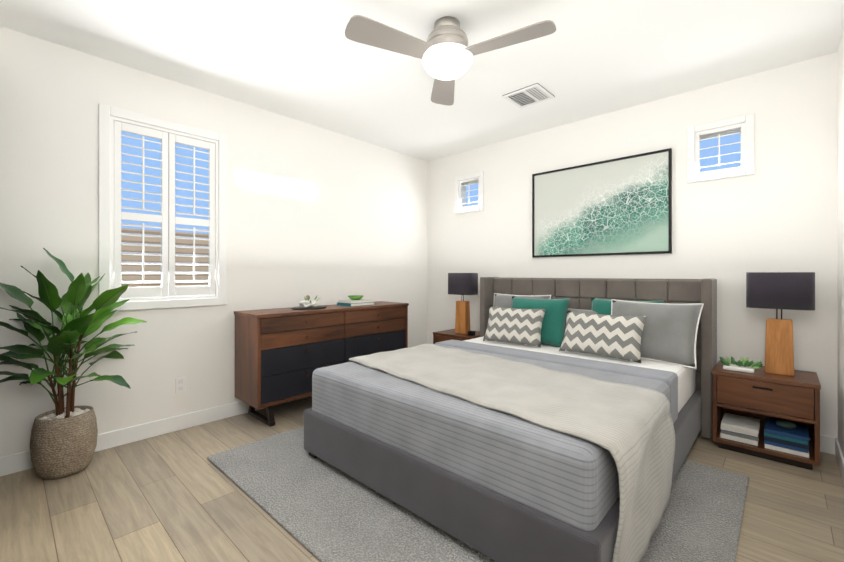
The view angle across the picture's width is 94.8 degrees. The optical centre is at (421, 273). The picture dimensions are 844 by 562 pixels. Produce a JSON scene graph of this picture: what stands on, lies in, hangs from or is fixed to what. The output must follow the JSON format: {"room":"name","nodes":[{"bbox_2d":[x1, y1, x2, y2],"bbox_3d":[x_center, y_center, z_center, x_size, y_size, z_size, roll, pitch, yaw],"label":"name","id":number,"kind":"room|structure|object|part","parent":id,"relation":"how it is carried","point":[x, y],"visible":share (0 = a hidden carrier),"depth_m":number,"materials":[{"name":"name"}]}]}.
{"room":"bedroom","nodes":[
{"label":"bedroom","id":0,"kind":"room"},
{"bbox_2d":[0,26,426,456],"bbox_3d":[-1.329,-0.140,3.806,0.150,2.740,4.250,0,0,43],"label":"wall","id":1,"kind":"structure","parent":0,"point":[328,217],"depth_m":3.09,"materials":[{"name":"white paint"}]},
{"bbox_2d":[0,395,311,475],"bbox_3d":[-1.269,1.173,3.751,0.015,0.115,3.950,0,0,43],"label":"baseboard","id":2,"kind":"structure","parent":1,"relation":"attached to","point":[15,463],"depth_m":2.91,"materials":[{"name":"white wood"}]},
{"bbox_2d":[99,104,226,310],"bbox_3d":[-2.004,-0.460,3.048,0.174,1.444,0.844,0,0,43],"label":"window shutters","id":3,"kind":"object","parent":1,"relation":"attached to","point":[114,122],"visible":0.98,"depth_m":2.99,"materials":[{"name":"white wood"}]},
{"bbox_2d":[175,377,185,392],"bbox_3d":[-1.907,0.877,3.068,0.008,0.115,0.070,0,0,43],"label":"electrical outlet plate","id":4,"kind":"object","parent":1,"relation":"attached to","point":[180,384],"visible":1,"depth_m":3.06,"materials":[{"name":"white plastic"}]},
{"bbox_2d":[0,396,843,561],"bbox_3d":[0.102,1.280,2.474,4.060,0.100,4.250,0,0,43],"label":"floor","id":5,"kind":"structure","parent":0,"point":[177,496],"depth_m":2.04,"materials":[{"name":"brown wood"}]},
{"bbox_2d":[0,248,146,479],"bbox_3d":[-2.112,0.534,2.367,0.605,1.390,0.685,0,0,43],"label":"plant","id":6,"kind":"object","parent":5,"relation":"on","point":[63,441],"visible":1,"depth_m":2.35,"materials":[{"name":"green plant"}]},
{"bbox_2d":[234,301,408,426],"bbox_3d":[-0.876,0.775,3.788,0.468,0.910,1.676,0,0,43],"label":"dresser","id":7,"kind":"object","parent":5,"relation":"on","point":[282,355],"visible":0.75,"depth_m":3.32,"materials":[{"name":"brown wood"}]},
{"bbox_2d":[291,295,326,309],"bbox_3d":[-1.046,0.256,3.604,0.240,0.126,0.352,0,0,43],"label":"decorative tray","id":8,"kind":"object","parent":7,"relation":"on","point":[313,304],"visible":1,"depth_m":3.56,"materials":[{"name":"black plastic"}]},
{"bbox_2d":[337,295,375,306],"bbox_3d":[-0.681,0.272,3.989,0.250,0.095,0.320,0,0,43],"label":"books","id":9,"kind":"object","parent":7,"relation":"on","point":[354,300],"visible":1,"depth_m":3.92,"materials":[{"name":"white paper"}]},
{"bbox_2d":[433,329,479,343],"bbox_3d":[0.464,0.955,4.500,0.538,0.550,0.432,0,0,43],"label":"nightstand","id":10,"kind":"object","parent":5,"relation":"on","point":[444,335],"visible":0.02,"depth_m":4.42,"materials":[{"name":"brown wood"}]},
{"bbox_2d":[448,273,477,333],"bbox_3d":[0.467,0.334,4.451,0.344,0.690,0.193,0,0,43],"label":"lamp","id":11,"kind":"object","parent":10,"relation":"on","point":[463,284],"visible":1,"depth_m":4.38,"materials":[{"name":"brown wood"}]},
{"bbox_2d":[468,330,474,335],"bbox_3d":[0.550,0.654,4.298,0.070,0.049,0.050,0,0,43],"label":"clock","id":12,"kind":"object","parent":10,"relation":"on","point":[471,333],"visible":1,"depth_m":4.28,"materials":[{"name":"black plastic"}]},
{"bbox_2d":[207,426,748,561],"bbox_3d":[0.262,1.222,2.455,2.660,0.016,2.120,0,0,43],"label":"rug","id":13,"kind":"object","parent":5,"relation":"on","point":[320,510],"visible":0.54,"depth_m":1.98,"materials":[{"name":"grey carpet"}]},
{"bbox_2d":[304,277,716,561],"bbox_3d":[0.740,0.624,2.851,2.036,1.178,2.470,0,0,43],"label":"bed","id":14,"kind":"object","parent":13,"relation":"on","point":[553,419],"visible":1,"depth_m":2.02,"materials":[{"name":"grey fabric"}]},
{"bbox_2d":[312,344,669,530],"bbox_3d":[0.426,0.785,2.514,1.830,0.310,1.490,0,0,43],"label":"quilt","id":15,"kind":"object","parent":14,"relation":"on","point":[571,481],"depth_m":1.88,"materials":[{"name":"grey fabric"}]},
{"bbox_2d":[349,343,674,561],"bbox_3d":[0.378,0.894,2.385,1.888,0.579,1.093,0,0,43],"label":"throw","id":16,"kind":"object","parent":14,"relation":"on","point":[627,423],"depth_m":1.84,"materials":[{"name":"beige fabric"}]},
{"bbox_3d":[0.699,0.787,2.807,1.810,0.285,2.270,0,0,43],"label":"mattress","id":17,"kind":"part","parent":14,"relation":"part of","materials":[{"name":"white fabric"}]},
{"bbox_2d":[564,308,597,333],"bbox_3d":[1.428,0.475,3.488,0.440,0.340,0.137,0,-13,43],"label":"pillow","id":18,"kind":"object","parent":14,"relation":"on","point":[593,310],"depth_m":3.47,"materials":[{"name":"grey fabric"}]},
{"bbox_2d":[712,361,820,469],"bbox_3d":[2.386,0.955,2.711,0.538,0.550,0.432,0,0,43],"label":"nightstand","id":19,"kind":"object","parent":5,"relation":"on","point":[760,413],"visible":1,"depth_m":2.58,"materials":[{"name":"brown wood"}]},
{"bbox_2d":[719,356,762,372],"bbox_3d":[2.256,0.632,2.749,0.244,0.095,0.168,0,0,43],"label":"succulent","id":20,"kind":"object","parent":19,"relation":"on","point":[743,365],"visible":1,"depth_m":2.72,"materials":[{"name":"green plant"}]},
{"bbox_2d":[746,272,814,375],"bbox_3d":[2.441,0.334,2.654,0.344,0.690,0.193,0,0,43],"label":"lamp","id":21,"kind":"object","parent":19,"relation":"on","point":[783,290],"visible":1,"depth_m":2.60,"materials":[{"name":"brown wood"}]},
{"bbox_2d":[0,0,843,160],"bbox_3d":[0.102,-1.560,2.474,4.060,0.100,4.250,0,0,43],"label":"ceiling","id":22,"kind":"structure","parent":0,"point":[307,61],"depth_m":2.63,"materials":[{"name":"white paint"}]},
{"bbox_2d":[345,15,555,105],"bbox_3d":[0.168,-1.352,2.260,1.094,0.315,1.113,0,0,43],"label":"fan","id":23,"kind":"object","parent":22,"relation":"hanging from","point":[444,52],"visible":1,"depth_m":2.23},
{"bbox_3d":[0.153,-1.258,2.352,0.310,0.127,0.310,0,0,43],"label":"globe","id":24,"kind":"part","parent":23,"relation":"part of","materials":[{"name":"white glass"}]},
{"bbox_2d":[502,83,554,108],"bbox_3d":[0.904,-1.501,3.292,0.320,0.016,0.320,0,0,43],"label":"ceiling vent","id":25,"kind":"object","parent":22,"relation":"in","point":[530,95],"visible":1,"depth_m":3.27,"materials":[{"name":"grey metal"}]},
{"bbox_2d":[427,52,836,437],"bbox_3d":[1.499,-0.140,3.975,3.760,2.740,0.150,0,0,43],"label":"wall","id":26,"kind":"structure","parent":0,"point":[776,211],"depth_m":3.09,"materials":[{"name":"white paint"}]},
{"bbox_2d":[455,171,483,213],"bbox_3d":[0.615,-0.980,4.771,0.420,0.460,0.159,0,0,43],"label":"window","id":27,"kind":"structure","parent":26,"relation":"in","point":[468,181],"depth_m":4.72,"materials":[{"name":"white"}]},
{"bbox_2d":[532,148,671,257],"bbox_3d":[1.645,-0.618,3.709,1.265,0.885,0.032,0,0,43],"label":"picture","id":28,"kind":"object","parent":26,"relation":"attached to","point":[620,206],"visible":0.98,"depth_m":3.63,"materials":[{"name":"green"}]},
{"bbox_2d":[687,113,753,182],"bbox_3d":[2.393,-0.980,3.116,0.420,0.460,0.159,0,0,43],"label":"window","id":29,"kind":"structure","parent":26,"relation":"in","point":[746,167],"depth_m":3.07,"materials":[{"name":"white"}]},
{"bbox_2d":[820,435,830,453],"bbox_3d":[1.440,1.173,3.919,3.690,0.115,0.012,0,0,43],"label":"baseboard","id":30,"kind":"structure","parent":26,"relation":"attached to","point":[825,441],"depth_m":2.67,"materials":[{"name":"white wood"}]},
{"bbox_2d":[837,27,843,456],"bbox_3d":[1.533,-0.140,1.142,0.150,2.740,4.250,0,0,43],"label":"wall","id":31,"kind":"structure","parent":0,"point":[840,245],"depth_m":2.50,"materials":[{"name":"white paint"}]},
{"bbox_2d":[832,437,843,483],"bbox_3d":[1.473,1.173,1.198,0.015,0.115,3.950,0,0,43],"label":"baseboard","id":32,"kind":"structure","parent":31,"relation":"attached to","point":[836,450],"depth_m":2.47,"materials":[{"name":"white wood"}]},
{"label":"outside","id":33,"kind":"structure","parent":0,"visible":0},
{"bbox_2d":[121,228,208,286],"bbox_3d":[-5.046,0.255,5.867,0.200,1.950,14.000,0,0,43],"label":"fence","id":34,"kind":"object","parent":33,"point":[135,258],"depth_m":6.42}
]}

